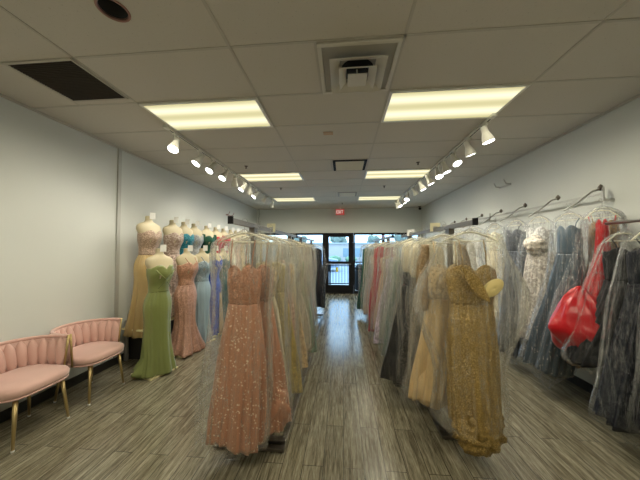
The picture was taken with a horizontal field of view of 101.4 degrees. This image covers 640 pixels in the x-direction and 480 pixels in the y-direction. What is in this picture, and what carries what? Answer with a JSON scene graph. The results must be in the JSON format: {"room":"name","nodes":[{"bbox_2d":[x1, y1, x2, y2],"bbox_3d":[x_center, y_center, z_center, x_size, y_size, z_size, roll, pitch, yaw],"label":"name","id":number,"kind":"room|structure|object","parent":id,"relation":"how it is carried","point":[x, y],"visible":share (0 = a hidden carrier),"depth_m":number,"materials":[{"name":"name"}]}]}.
{"room":"clothing store","nodes":[
{"label":"clothing store","id":0,"kind":"room"},
{"bbox_2d":[0,97,256,411],"bbox_3d":[-2.877,0.222,4.163,0.120,3.050,11.000,0,-2,5],"label":"wall","id":1,"kind":"structure","parent":0,"point":[58,181],"depth_m":3.05,"materials":[{"name":"paint"}]},
{"bbox_2d":[0,353,123,423],"bbox_3d":[-2.809,1.696,4.112,0.015,0.100,11.000,0,-2,5],"label":"baseboard","id":2,"kind":"structure","parent":1,"relation":"attached to","point":[6,414],"depth_m":2.86,"materials":[{"name":"black rubber"}]},
{"bbox_2d":[113,148,121,357],"bbox_3d":[-2.847,0.169,3.685,0.022,2.928,0.050,0,-2,5],"label":"trim","id":3,"kind":"structure","parent":1,"relation":"attached to","point":[119,160],"depth_m":3.69,"materials":[{"name":"grey paint"}]},
{"bbox_2d":[0,93,639,209],"bbox_3d":[0.137,-1.299,3.945,5.930,0.021,11.000,0,-2,5],"label":"trim","id":4,"kind":"structure","parent":1,"relation":"attached to","point":[1,95],"depth_m":3.47,"materials":[{"name":"metal"}]},
{"bbox_2d":[0,0,639,208],"bbox_3d":[0.138,-1.340,3.956,6.170,0.060,11.260,0,-2,5],"label":"ceiling","id":5,"kind":"structure","parent":0,"point":[77,27],"depth_m":2.17,"materials":[{"name":"tile"}]},
{"bbox_2d":[2,58,128,101],"bbox_3d":[-2.135,-1.353,2.257,0.570,0.009,0.540,0,-2,5],"label":"ceiling vent","id":6,"kind":"object","parent":5,"relation":"in","point":[65,77],"visible":1,"depth_m":2.20,"materials":[{"name":"metal"}]},
{"bbox_2d":[94,0,130,22],"bbox_3d":[-1.241,-1.491,1.576,0.177,0.228,0.177,0,-2,5],"label":"recessed can","id":7,"kind":"object","parent":5,"relation":"attached to","point":[114,10],"visible":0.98,"depth_m":1.62,"materials":[{"name":"black metal"}]},
{"bbox_2d":[138,98,272,130],"bbox_3d":[-1.171,-1.335,2.830,1.200,0.014,0.590,0,-2,5],"label":"recessed light","id":8,"kind":"object","parent":5,"relation":"in","point":[240,113],"visible":1,"depth_m":2.79,"materials":[{"name":"white plastic"}]},
{"bbox_2d":[163,125,275,201],"bbox_3d":[-1.580,-1.244,5.485,0.050,0.032,4.930,0,-2,5],"label":"track","id":9,"kind":"object","parent":5,"relation":"attached to","point":[166,127],"visible":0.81,"depth_m":3.92,"materials":[{"name":"white metal"}]},
{"bbox_2d":[167,133,179,153],"bbox_3d":[-1.775,-1.182,3.201,0.128,0.238,0.174,0,-2,5],"label":"track spotlight","id":10,"kind":"object","parent":9,"relation":"attached to","point":[173,147],"visible":1,"depth_m":3.18,"materials":[{"name":"white metal"}]},
{"bbox_2d":[192,150,204,166],"bbox_3d":[-1.735,-1.166,3.743,0.179,0.238,0.126,1,-2,-26],"label":"track spotlight","id":11,"kind":"object","parent":9,"relation":"attached to","point":[197,161],"visible":1,"depth_m":3.73,"materials":[{"name":"white metal"}]},
{"bbox_2d":[205,158,216,173],"bbox_3d":[-1.716,-1.154,4.110,0.134,0.239,0.178,0,-2,5],"label":"track spotlight","id":12,"kind":"object","parent":9,"relation":"attached to","point":[209,169],"visible":1,"depth_m":4.09,"materials":[{"name":"white metal"}]},
{"bbox_2d":[219,167,228,180],"bbox_3d":[-1.678,-1.141,4.548,0.128,0.239,0.181,0,-2,5],"label":"track spotlight","id":13,"kind":"object","parent":9,"relation":"attached to","point":[223,176],"visible":1,"depth_m":4.53,"materials":[{"name":"white metal"}]},
{"bbox_2d":[238,172,303,181],"bbox_3d":[-0.957,-1.261,5.260,1.200,0.014,0.590,0,-2,5],"label":"recessed light","id":14,"kind":"object","parent":5,"relation":"in","point":[279,176],"visible":1,"depth_m":5.21,"materials":[{"name":"white plastic"}]},
{"bbox_2d":[272,197,315,201],"bbox_3d":[-0.744,-1.187,7.689,1.200,0.014,0.590,0,-2,5],"label":"recessed light","id":15,"kind":"object","parent":5,"relation":"in","point":[291,199],"visible":1,"depth_m":7.68,"materials":[{"name":"white plastic"}]},
{"bbox_2d":[273,198,314,200],"bbox_3d":[-0.744,-1.190,7.689,1.150,0.006,0.540,0,-2,5],"label":"diffuser","id":16,"kind":"object","parent":15,"relation":"attached to","point":[276,199],"depth_m":7.68,"materials":[{"name":"white plastic"}]},
{"bbox_2d":[0,0,639,208],"bbox_3d":[0.137,-1.309,3.945,5.930,0.005,11.000,0,-2,5],"label":"grid","id":17,"kind":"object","parent":5,"relation":"attached to","point":[605,20],"depth_m":2.21,"materials":[{"name":"metal"}]},
{"bbox_2d":[338,192,356,196],"bbox_3d":[0.722,-1.203,6.948,0.500,0.023,0.500,0,-2,5],"label":"ceiling vent","id":18,"kind":"object","parent":5,"relation":"in","point":[340,194],"visible":1,"depth_m":6.88,"materials":[{"name":"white metal"}]},
{"bbox_2d":[333,159,366,170],"bbox_3d":[0.508,-1.277,4.519,0.560,0.023,0.560,0,-2,5],"label":"ceiling vent","id":19,"kind":"object","parent":5,"relation":"in","point":[338,165],"visible":1,"depth_m":4.46,"materials":[{"name":"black metal"}]},
{"bbox_2d":[317,37,402,93],"bbox_3d":[0.295,-1.316,2.088,0.590,0.094,0.590,0,-2,5],"label":"ceiling vent","id":20,"kind":"object","parent":5,"relation":"in","point":[356,66],"visible":1,"depth_m":2.00,"materials":[{"name":"metal"}]},
{"bbox_2d":[357,196,399,200],"bbox_3d":[1.687,-1.193,7.476,1.200,0.014,0.590,0,-2,5],"label":"recessed light","id":21,"kind":"object","parent":5,"relation":"in","point":[360,198],"visible":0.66,"depth_m":7.53,"materials":[{"name":"white plastic"}]},
{"bbox_2d":[364,169,430,178],"bbox_3d":[1.473,-1.268,5.046,1.200,0.014,0.590,0,-2,5],"label":"recessed light","id":22,"kind":"object","parent":5,"relation":"in","point":[396,173],"visible":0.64,"depth_m":5.00,"materials":[{"name":"white plastic"}]},
{"bbox_2d":[395,113,497,201],"bbox_3d":[2.074,-1.248,5.365,0.050,0.032,5.230,0,-2,5],"label":"track","id":23,"kind":"object","parent":5,"relation":"attached to","point":[493,115],"visible":0.81,"depth_m":3.56,"materials":[{"name":"white metal"}]},
{"bbox_2d":[425,172,433,185],"bbox_3d":[2.046,-1.132,4.879,0.163,0.237,0.128,0,-2,5],"label":"track spotlight","id":24,"kind":"object","parent":23,"relation":"attached to","point":[430,181],"visible":1,"depth_m":4.86,"materials":[{"name":"white metal"}]},
{"bbox_2d":[435,164,442,178],"bbox_3d":[1.997,-1.146,4.405,0.128,0.237,0.163,0,-2,5],"label":"track spotlight","id":25,"kind":"object","parent":23,"relation":"attached to","point":[438,174],"visible":1,"depth_m":4.39,"materials":[{"name":"white metal"}]},
{"bbox_2d":[441,158,450,173],"bbox_3d":[1.979,-1.156,4.107,0.146,0.235,0.127,0,-2,5],"label":"track spotlight","id":26,"kind":"object","parent":23,"relation":"attached to","point":[445,169],"visible":1,"depth_m":4.09,"materials":[{"name":"white metal"}]},
{"bbox_2d":[450,149,461,166],"bbox_3d":[1.947,-1.166,3.737,0.127,0.238,0.170,0,-2,5],"label":"track spotlight","id":27,"kind":"object","parent":23,"relation":"attached to","point":[456,161],"visible":1,"depth_m":3.72,"materials":[{"name":"white metal"}]},
{"bbox_2d":[464,137,475,156],"bbox_3d":[1.912,-1.179,3.349,0.151,0.236,0.128,0,-2,5],"label":"track spotlight","id":28,"kind":"object","parent":23,"relation":"attached to","point":[469,150],"visible":1,"depth_m":3.31,"materials":[{"name":"white metal"}]},
{"bbox_2d":[480,122,494,144],"bbox_3d":[1.882,-1.193,2.928,0.127,0.233,0.126,1,-2,-25],"label":"track spotlight","id":29,"kind":"object","parent":23,"relation":"attached to","point":[487,137],"visible":1,"depth_m":2.91,"materials":[{"name":"white metal"}]},
{"bbox_2d":[381,83,530,122],"bbox_3d":[1.260,-1.342,2.617,1.200,0.014,0.590,0,-2,5],"label":"recessed light","id":30,"kind":"object","parent":5,"relation":"in","point":[473,102],"visible":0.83,"depth_m":2.58,"materials":[{"name":"white plastic"}]},
{"bbox_2d":[0,293,639,479],"bbox_3d":[0.135,1.778,3.831,6.130,0.080,11.160,0,-2,5],"label":"floor","id":31,"kind":"structure","parent":0,"point":[350,422],"depth_m":2.29,"materials":[{"name":"grey wood"}]},
{"bbox_2d":[0,334,69,452],"bbox_3d":[-2.684,1.315,2.324,0.613,0.752,0.687,0,-2,5],"label":"accent chair","id":32,"kind":"object","parent":31,"relation":"on","point":[30,365],"visible":1,"depth_m":2.45,"materials":[{"name":"pink fabric"}]},
{"bbox_2d":[49,318,124,405],"bbox_3d":[-2.629,1.335,2.951,0.613,0.752,0.687,0,-2,5],"label":"accent chair","id":33,"kind":"object","parent":31,"relation":"on","point":[92,342],"visible":0.7,"depth_m":3.04,"materials":[{"name":"pink fabric"}]},
{"bbox_2d":[124,320,173,360],"bbox_3d":[-2.428,1.511,5.756,0.452,0.570,4.010,0,-2,5],"label":"display platform","id":34,"kind":"object","parent":31,"relation":"on","point":[132,346],"visible":0.1,"depth_m":3.82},
{"bbox_2d":[122,213,161,337],"bbox_3d":[-2.555,0.480,3.808,0.390,1.757,0.429,-1,-2,17],"label":"mannequin","id":35,"kind":"object","parent":34,"relation":"on","point":[149,234],"visible":0.68,"depth_m":3.67},
{"bbox_2d":[162,217,183,319],"bbox_3d":[-2.499,0.451,4.366,0.395,1.665,0.389,-1,-2,17],"label":"mannequin","id":36,"kind":"object","parent":34,"relation":"on","point":[173,236],"visible":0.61,"depth_m":4.27},
{"bbox_2d":[180,219,193,254],"bbox_3d":[-2.473,0.461,4.690,0.390,1.665,0.380,-1,-2,17],"label":"mannequin","id":37,"kind":"object","parent":34,"relation":"on","point":[188,233],"visible":0.24,"depth_m":4.63},
{"bbox_2d":[190,221,203,254],"bbox_3d":[-2.443,0.471,5.012,0.390,1.665,0.416,-1,-2,17],"label":"mannequin","id":38,"kind":"object","parent":34,"relation":"on","point":[198,237],"visible":0.25,"depth_m":4.95},
{"bbox_2d":[201,223,216,253],"bbox_3d":[-2.404,0.485,5.469,0.390,1.665,0.464,-1,-2,17],"label":"mannequin","id":39,"kind":"object","parent":34,"relation":"on","point":[210,238],"visible":0.36,"depth_m":5.40},
{"bbox_2d":[212,225,224,252],"bbox_3d":[-2.359,0.497,5.863,0.411,1.665,0.464,-1,-2,17],"label":"mannequin","id":40,"kind":"object","parent":34,"relation":"on","point":[215,231],"visible":0.29,"depth_m":5.82},
{"bbox_2d":[220,226,230,252],"bbox_3d":[-2.336,0.508,6.243,0.390,1.665,0.380,-1,-2,17],"label":"mannequin","id":41,"kind":"object","parent":34,"relation":"on","point":[223,230],"visible":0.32,"depth_m":6.21},
{"bbox_2d":[228,228,236,264],"bbox_3d":[-2.301,0.520,6.641,0.390,1.665,0.380,-1,-2,17],"label":"mannequin","id":42,"kind":"object","parent":34,"relation":"on","point":[230,233],"visible":0.32,"depth_m":6.58},
{"bbox_2d":[234,229,241,268],"bbox_3d":[-2.268,0.530,6.955,0.403,1.665,0.401,-1,-2,17],"label":"mannequin","id":43,"kind":"object","parent":34,"relation":"on","point":[237,248],"visible":0.33,"depth_m":6.90},
{"bbox_2d":[238,229,245,270],"bbox_3d":[-2.246,0.539,7.261,0.390,1.665,0.414,-1,-2,17],"label":"mannequin","id":44,"kind":"object","parent":34,"relation":"on","point":[242,254],"visible":0.38,"depth_m":7.20},
{"bbox_2d":[243,230,249,263],"bbox_3d":[-2.225,0.548,7.536,0.390,1.665,0.408,-1,-2,17],"label":"mannequin","id":45,"kind":"object","parent":34,"relation":"on","point":[245,235],"visible":0.2,"depth_m":7.50},
{"bbox_2d":[131,245,177,380],"bbox_3d":[-2.144,0.892,3.428,0.437,1.665,0.567,-1,-2,23],"label":"mannequin","id":46,"kind":"object","parent":31,"relation":"on","point":[157,359],"visible":1,"depth_m":3.33},
{"bbox_2d":[171,245,205,357],"bbox_3d":[-2.093,0.913,4.117,0.493,1.663,0.602,-1,-2,23],"label":"mannequin","id":47,"kind":"object","parent":31,"relation":"on","point":[187,340],"visible":0.97,"depth_m":3.99},
{"bbox_2d":[194,245,215,343],"bbox_3d":[-2.071,0.927,4.562,0.426,1.665,0.481,-1,-2,23],"label":"mannequin","id":48,"kind":"object","parent":31,"relation":"on","point":[202,284],"visible":0.77,"depth_m":4.45},
{"bbox_2d":[208,246,223,336],"bbox_3d":[-2.038,0.939,4.949,0.433,1.665,0.400,-1,-2,23],"label":"mannequin","id":49,"kind":"object","parent":31,"relation":"on","point":[216,308],"visible":0.63,"depth_m":4.87},
{"bbox_2d":[218,246,229,321],"bbox_3d":[-2.010,0.951,5.341,0.424,1.665,0.451,-1,-2,23],"label":"mannequin","id":50,"kind":"object","parent":31,"relation":"on","point":[225,256],"visible":0.41,"depth_m":5.26},
{"bbox_2d":[213,216,310,452],"bbox_3d":[-0.500,0.793,2.967,0.580,1.836,2.454,0,-2,5],"label":"rack","id":51,"kind":"object","parent":31,"relation":"on","point":[253,228],"visible":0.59,"depth_m":2.19,"materials":[{"name":"grey metal"}]},
{"bbox_2d":[205,218,270,455],"bbox_3d":[-0.615,0.742,2.010,0.679,1.820,0.315,0,-2,5],"label":"gown","id":52,"kind":"object","parent":51,"relation":"hanging from","point":[239,403],"visible":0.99,"depth_m":1.93,"materials":[{"name":"fabric"}]},
{"bbox_2d":[234,220,291,435],"bbox_3d":[-0.506,0.696,2.149,0.586,1.720,0.285,0,-2,5],"label":"gown","id":53,"kind":"object","parent":51,"relation":"hanging from","point":[279,413],"visible":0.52,"depth_m":2.10,"materials":[{"name":"fabric"}]},
{"bbox_2d":[239,223,289,403],"bbox_3d":[-0.522,0.667,2.358,0.670,1.650,0.231,0,-2,11],"label":"gown","id":54,"kind":"object","parent":51,"relation":"hanging from","point":[275,307],"visible":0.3,"depth_m":2.33,"materials":[{"name":"fabric"}]},
{"bbox_2d":[259,230,289,296],"bbox_3d":[-0.511,0.705,2.758,0.699,1.700,0.225,0,-2,1],"label":"gown","id":55,"kind":"object","parent":51,"relation":"hanging from","point":[272,230],"visible":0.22,"depth_m":2.75,"materials":[{"name":"fabric"}]},
{"bbox_2d":[250,226,302,393],"bbox_3d":[-0.476,0.678,2.549,0.649,1.660,0.228,0,-2,6],"label":"gown","id":56,"kind":"object","parent":51,"relation":"hanging from","point":[293,371],"visible":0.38,"depth_m":2.51,"materials":[{"name":"fabric"}]},
{"bbox_2d":[258,231,300,369],"bbox_3d":[-0.473,0.762,2.953,0.692,1.796,0.239,0,-2,6],"label":"gown","id":57,"kind":"object","parent":51,"relation":"hanging from","point":[288,292],"visible":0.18,"depth_m":2.92,"materials":[{"name":"fabric"}]},
{"bbox_2d":[268,230,301,322],"bbox_3d":[-0.443,0.774,3.351,0.700,1.796,0.230,0,-2,6],"label":"gown","id":58,"kind":"object","parent":51,"relation":"hanging from","point":[289,261],"visible":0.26,"depth_m":3.32,"materials":[{"name":"fabric"}]},
{"bbox_2d":[263,229,307,368],"bbox_3d":[-0.461,0.767,3.151,0.673,1.800,0.224,0,-2,4],"label":"gown","id":59,"kind":"object","parent":51,"relation":"hanging from","point":[302,347],"visible":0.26,"depth_m":3.10,"materials":[{"name":"fabric"}]},
{"bbox_2d":[272,231,311,350],"bbox_3d":[-0.412,0.779,3.570,0.697,1.800,0.244,0,-2,-3],"label":"gown","id":60,"kind":"object","parent":51,"relation":"hanging from","point":[305,321],"visible":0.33,"depth_m":3.56,"materials":[{"name":"fabric"}]},
{"bbox_2d":[281,232,317,352],"bbox_3d":[-0.334,0.783,3.794,0.708,1.786,0.277,0,-2,8],"label":"gown","id":61,"kind":"object","parent":51,"relation":"hanging from","point":[302,263],"visible":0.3,"depth_m":3.76,"materials":[{"name":"fabric"}]},
{"bbox_2d":[297,235,323,338],"bbox_3d":[-0.278,0.870,5.497,0.580,1.836,2.474,0,-2,5],"label":"rack","id":62,"kind":"object","parent":31,"relation":"on","point":[299,237],"visible":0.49,"depth_m":5.22,"materials":[{"name":"grey metal"}]},
{"bbox_2d":[291,239,314,324],"bbox_3d":[-0.393,0.822,4.951,0.608,1.800,0.237,0,-2,-3],"label":"gown","id":63,"kind":"object","parent":62,"relation":"hanging from","point":[305,273],"visible":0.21,"depth_m":4.93,"materials":[{"name":"fabric"}]},
{"bbox_2d":[292,243,314,315],"bbox_3d":[-0.371,0.830,5.231,0.551,1.800,0.233,0,-2,5],"label":"gown","id":64,"kind":"object","parent":62,"relation":"hanging from","point":[305,256],"visible":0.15,"depth_m":5.23,"materials":[{"name":"fabric"}]},
{"bbox_2d":[298,243,316,311],"bbox_3d":[-0.328,0.849,5.833,0.560,1.800,0.241,0,-2,11],"label":"gown","id":65,"kind":"object","parent":62,"relation":"hanging from","point":[312,273],"visible":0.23,"depth_m":5.78,"materials":[{"name":"fabric"}]},
{"bbox_2d":[299,239,315,316],"bbox_3d":[-0.348,0.839,5.527,0.569,1.800,0.228,0,-2,1],"label":"gown","id":66,"kind":"object","parent":62,"relation":"hanging from","point":[307,255],"visible":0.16,"depth_m":5.52,"materials":[{"name":"fabric"}]},
{"bbox_2d":[305,238,324,307],"bbox_3d":[-0.138,0.862,6.265,0.652,1.800,0.236,0,-2,12],"label":"gown","id":67,"kind":"object","parent":62,"relation":"hanging from","point":[316,254],"visible":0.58,"depth_m":6.20,"materials":[{"name":"fabric"}]},
{"bbox_2d":[367,235,393,332],"bbox_3d":[1.321,0.875,5.642,0.500,1.836,2.704,0,-2,5],"label":"rack","id":68,"kind":"object","parent":31,"relation":"on","point":[392,236],"visible":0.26,"depth_m":4.81,"materials":[{"name":"grey metal"}]},
{"bbox_2d":[357,239,375,308],"bbox_3d":[1.235,0.867,6.445,0.674,1.800,0.235,0,-2,-1],"label":"gown","id":69,"kind":"object","parent":68,"relation":"hanging from","point":[367,252],"visible":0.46,"depth_m":6.40,"materials":[{"name":"fabric"}]},
{"bbox_2d":[362,238,378,310],"bbox_3d":[1.247,0.852,5.944,0.686,1.800,0.234,0,-2,0],"label":"gown","id":70,"kind":"object","parent":68,"relation":"hanging from","point":[372,255],"visible":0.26,"depth_m":5.93,"materials":[{"name":"fabric"}]},
{"bbox_2d":[363,237,382,314],"bbox_3d":[1.257,0.844,5.630,0.688,1.796,0.233,0,-2,8],"label":"gown","id":71,"kind":"object","parent":68,"relation":"hanging from","point":[366,308],"visible":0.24,"depth_m":5.63,"materials":[{"name":"fabric"}]},
{"bbox_2d":[368,235,394,331],"bbox_3d":[1.176,0.814,4.708,0.652,1.800,0.231,0,-2,2],"label":"gown","id":72,"kind":"object","parent":68,"relation":"hanging from","point":[379,252],"visible":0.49,"depth_m":4.69,"materials":[{"name":"fabric"}]},
{"bbox_2d":[373,241,400,329],"bbox_3d":[1.169,0.808,4.441,0.700,1.796,0.234,0,-2,5],"label":"gown","id":73,"kind":"object","parent":68,"relation":"hanging from","point":[383,259],"visible":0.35,"depth_m":4.42,"materials":[{"name":"fabric"}]},
{"bbox_2d":[401,218,477,439],"bbox_3d":[1.286,0.794,3.016,0.370,1.836,2.344,0,-2,5],"label":"rack","id":74,"kind":"object","parent":31,"relation":"on","point":[449,229],"visible":0.41,"depth_m":2.31,"materials":[{"name":"grey metal"}]},
{"bbox_2d":[373,236,403,343],"bbox_3d":[1.123,0.798,4.123,0.757,1.796,0.234,0,-2,-2],"label":"gown","id":75,"kind":"object","parent":74,"relation":"hanging from","point":[381,306],"visible":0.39,"depth_m":4.09,"materials":[{"name":"fabric"}]},
{"bbox_2d":[378,234,405,337],"bbox_3d":[1.176,0.790,3.873,0.709,1.796,0.239,0,-2,10],"label":"gown","id":76,"kind":"object","parent":74,"relation":"hanging from","point":[382,327],"visible":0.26,"depth_m":3.90,"materials":[{"name":"fabric"}]},
{"bbox_2d":[381,231,407,354],"bbox_3d":[1.133,0.781,3.615,0.694,1.800,0.236,0,-2,13],"label":"gown","id":77,"kind":"object","parent":74,"relation":"hanging from","point":[395,264],"visible":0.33,"depth_m":3.60,"materials":[{"name":"fabric"}]},
{"bbox_2d":[385,230,415,354],"bbox_3d":[1.133,0.773,3.378,0.697,1.800,0.241,0,-2,11],"label":"gown","id":78,"kind":"object","parent":74,"relation":"hanging from","point":[397,298],"visible":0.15,"depth_m":3.39,"materials":[{"name":"fabric"}]},
{"bbox_2d":[379,228,436,390],"bbox_3d":[1.026,0.761,2.928,0.739,1.796,0.351,0,-2,8],"label":"gown","id":79,"kind":"object","parent":74,"relation":"hanging from","point":[389,369],"visible":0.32,"depth_m":2.90,"materials":[{"name":"fabric"}]},
{"bbox_2d":[396,226,446,386],"bbox_3d":[1.088,0.752,2.679,0.621,1.800,0.235,0,-2,11],"label":"gown","id":80,"kind":"object","parent":74,"relation":"hanging from","point":[410,336],"visible":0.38,"depth_m":2.65,"materials":[{"name":"fabric"}]},
{"bbox_2d":[408,221,471,409],"bbox_3d":[1.016,0.633,2.242,0.655,1.582,0.314,0,-2,5],"label":"gown","id":81,"kind":"object","parent":74,"relation":"hanging from","point":[428,379],"visible":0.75,"depth_m":2.19,"materials":[{"name":"fabric"}]},
{"bbox_2d":[420,224,466,333],"bbox_3d":[1.140,0.655,2.443,0.700,1.620,0.243,0,-2,3],"label":"gown","id":82,"kind":"object","parent":74,"relation":"hanging from","point":[435,243],"visible":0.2,"depth_m":2.46,"materials":[{"name":"fabric"}]},
{"bbox_2d":[442,218,506,457],"bbox_3d":[1.153,0.726,1.986,0.863,1.790,0.344,0,-2,5],"label":"gown","id":83,"kind":"object","parent":74,"relation":"hanging from","point":[474,400],"visible":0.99,"depth_m":1.90,"materials":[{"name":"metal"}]},
{"bbox_2d":[484,279,503,297],"bbox_3d":[1.222,0.342,1.847,0.152,0.136,0.024,0,-2,5],"label":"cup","id":84,"kind":"object","parent":83,"relation":"on","point":[493,287],"depth_m":1.85,"materials":[{"name":"fabric"}]},
{"bbox_2d":[256,208,421,263],"bbox_3d":[0.624,0.383,9.444,6.170,3.050,0.140,0,-2,5],"label":"wall","id":85,"kind":"structure","parent":0,"point":[364,220],"depth_m":9.39,"materials":[{"name":"paint"}]},
{"bbox_2d":[260,233,292,260],"bbox_3d":[-1.593,0.834,9.615,1.200,2.160,0.080,0,-2,5],"label":"window","id":86,"kind":"structure","parent":85,"relation":"in","point":[260,233],"depth_m":9.62,"materials":[{"name":"clear glass"}]},
{"bbox_2d":[293,233,323,278],"bbox_3d":[-0.428,0.831,9.513,1.140,2.160,0.080,0,-2,5],"label":"window","id":87,"kind":"structure","parent":85,"relation":"in","point":[293,233],"depth_m":9.47,"materials":[{"name":"black metal"}]},
{"bbox_2d":[324,233,353,293],"bbox_3d":[0.670,0.827,9.387,1.060,2.160,0.160,0,-2,5],"label":"door","id":88,"kind":"structure","parent":85,"relation":"in","point":[341,289],"depth_m":9.38,"materials":[{"name":"black metal"}]},
{"bbox_2d":[354,233,382,293],"bbox_3d":[1.724,0.825,9.324,1.040,2.160,0.080,0,-2,5],"label":"window","id":89,"kind":"structure","parent":85,"relation":"in","point":[355,292],"depth_m":9.32,"materials":[{"name":"black metal"}]},
{"bbox_2d":[422,97,639,386],"bbox_3d":[3.150,0.206,3.634,0.120,3.050,11.000,0,-2,5],"label":"wall","id":90,"kind":"structure","parent":0,"point":[605,151],"depth_m":3.25,"materials":[{"name":"paint"}]},
{"bbox_2d":[443,184,614,228],"bbox_3d":[2.960,-0.366,4.827,0.464,0.293,4.292,0,-2,5],"label":"rack","id":91,"kind":"object","parent":90,"relation":"attached to","point":[600,187],"visible":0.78,"depth_m":3.25,"materials":[{"name":"metal"}]},
{"bbox_2d":[443,233,446,266],"bbox_3d":[2.960,0.721,6.025,0.321,2.066,0.698,0,-2,-10],"label":"gown","id":92,"kind":"object","parent":91,"relation":"hanging from","point":[444,248],"visible":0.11,"depth_m":6.04,"materials":[{"name":"fabric"}]},
{"bbox_2d":[453,230,462,262],"bbox_3d":[2.882,0.705,5.508,0.383,2.066,0.714,0,-2,-10],"label":"gown","id":93,"kind":"object","parent":91,"relation":"hanging from","point":[455,230],"visible":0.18,"depth_m":5.47,"materials":[{"name":"fabric"}]},
{"bbox_2d":[466,225,482,270],"bbox_3d":[2.835,0.683,4.792,0.376,2.066,0.680,0,-2,-7],"label":"gown","id":94,"kind":"object","parent":91,"relation":"hanging from","point":[474,249],"visible":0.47,"depth_m":4.70,"materials":[{"name":"fabric"}]},
{"bbox_2d":[486,217,504,328],"bbox_3d":[2.739,0.662,4.147,0.430,2.071,0.560,0,-2,-7],"label":"gown","id":95,"kind":"object","parent":91,"relation":"hanging from","point":[495,257],"visible":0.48,"depth_m":4.06,"materials":[{"name":"fabric"}]},
{"bbox_2d":[497,212,527,357],"bbox_3d":[2.656,0.645,3.594,0.436,2.070,0.545,0,-2,-13],"label":"gown","id":96,"kind":"object","parent":91,"relation":"hanging from","point":[509,342],"visible":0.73,"depth_m":3.53,"materials":[{"name":"fabric"}]},
{"bbox_2d":[518,207,553,339],"bbox_3d":[2.673,0.634,3.194,0.335,2.072,0.540,1,-2,-19],"label":"gown","id":97,"kind":"object","parent":91,"relation":"hanging from","point":[538,244],"visible":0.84,"depth_m":3.16,"materials":[{"name":"fabric"}]},
{"bbox_2d":[523,203,585,377],"bbox_3d":[2.545,0.635,2.874,0.366,2.046,0.654,1,-2,-23],"label":"gown","id":98,"kind":"object","parent":91,"relation":"hanging from","point":[568,271],"visible":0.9,"depth_m":2.76,"materials":[{"name":"fabric"}]},
{"bbox_2d":[566,196,620,368],"bbox_3d":[2.761,0.458,2.664,0.321,1.793,0.586,1,-2,-35],"label":"gown","id":99,"kind":"object","parent":91,"relation":"hanging from","point":[614,228],"visible":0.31,"depth_m":2.63,"materials":[{"name":"fabric"}]},
{"bbox_2d":[564,375,597,395],"bbox_3d":[3.083,1.681,3.595,0.015,0.100,11.000,0,-2,5],"label":"baseboard","id":100,"kind":"structure","parent":90,"relation":"attached to","point":[583,384],"depth_m":3.01,"materials":[{"name":"black rubber"}]},
{"bbox_2d":[605,219,639,224],"bbox_3d":[2.771,-0.194,1.691,0.293,0.170,1.640,0,-2,5],"label":"rail","id":101,"kind":"object","parent":90,"relation":"attached to","point":[635,220],"visible":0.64,"depth_m":2.33,"materials":[{"name":"metal"}]},
{"bbox_2d":[548,198,619,350],"bbox_3d":[2.538,0.396,2.496,0.386,1.600,0.595,2,-2,-45],"label":"gown","id":102,"kind":"object","parent":101,"relation":"hanging from","point":[572,321],"visible":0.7,"depth_m":2.48,"materials":[{"name":"fabric"}]},
{"bbox_2d":[564,220,639,367],"bbox_3d":[2.610,0.528,2.379,0.756,1.410,0.322,-1,-2,17],"label":"gown","id":103,"kind":"object","parent":101,"relation":"hanging from","point":[610,298],"visible":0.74,"depth_m":2.31,"materials":[{"name":"fabric"}]},
{"bbox_2d":[592,232,639,434],"bbox_3d":[2.556,0.721,2.102,0.751,1.806,0.359,0,-2,13],"label":"gown","id":104,"kind":"object","parent":101,"relation":"hanging from","point":[617,400],"visible":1,"depth_m":2.10,"materials":[{"name":"fabric"}]},
{"label":"outside","id":105,"kind":"structure","parent":0,"visible":0},
{"bbox_2d":[263,260,361,282],"bbox_3d":[3.148,2.924,35.789,80.000,0.180,48.000,0,-2,5],"label":"ground","id":106,"kind":"structure","parent":105,"point":[342,276],"depth_m":17.21,"materials":[{"name":"concrete"}]},
{"bbox_2d":[263,242,401,259],"bbox_3d":[-3.397,1.752,41.321,66.600,2.500,8.200,0,-2,5],"label":"neighbouring building","id":107,"kind":"structure","parent":106,"relation":"on","point":[341,250],"depth_m":36.91,"materials":[{"name":"paint"}]},
{"bbox_2d":[330,237,346,242],"bbox_3d":[3.327,0.904,48.925,3.216,4.730,2.826,1,-2,-37],"label":"tree","id":108,"kind":"object","parent":106,"relation":"on","point":[332,239],"visible":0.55,"depth_m":47.96,"materials":[{"name":"green plant"}]},
{"bbox_2d":[367,235,379,242],"bbox_3d":[10.039,1.130,49.438,2.475,4.312,2.620,0,-2,5],"label":"tree","id":109,"kind":"object","parent":106,"relation":"on","point":[370,237],"visible":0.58,"depth_m":48.76,"materials":[{"name":"green plant"}]},
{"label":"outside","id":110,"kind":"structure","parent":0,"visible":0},
{"bbox_3d":[0.942,2.017,10.672,24.000,0.100,2.460,0,-2,5],"label":"sidewalk","id":111,"kind":"object","parent":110,"visible":0},
{"bbox_2d":[274,261,361,284],"bbox_3d":[0.871,1.427,11.028,7.000,1.100,0.060,0,-2,5],"label":"metal railing","id":112,"kind":"object","parent":111,"relation":"on","point":[330,283],"visible":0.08,"depth_m":11.03,"materials":[{"name":"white metal"}]},
{"bbox_2d":[355,264,361,290],"bbox_3d":[1.567,1.439,10.263,0.420,1.030,0.420,0,-2,5],"label":"litter bin","id":113,"kind":"object","parent":111,"relation":"on","point":[358,269],"visible":0.67,"depth_m":10.10,"materials":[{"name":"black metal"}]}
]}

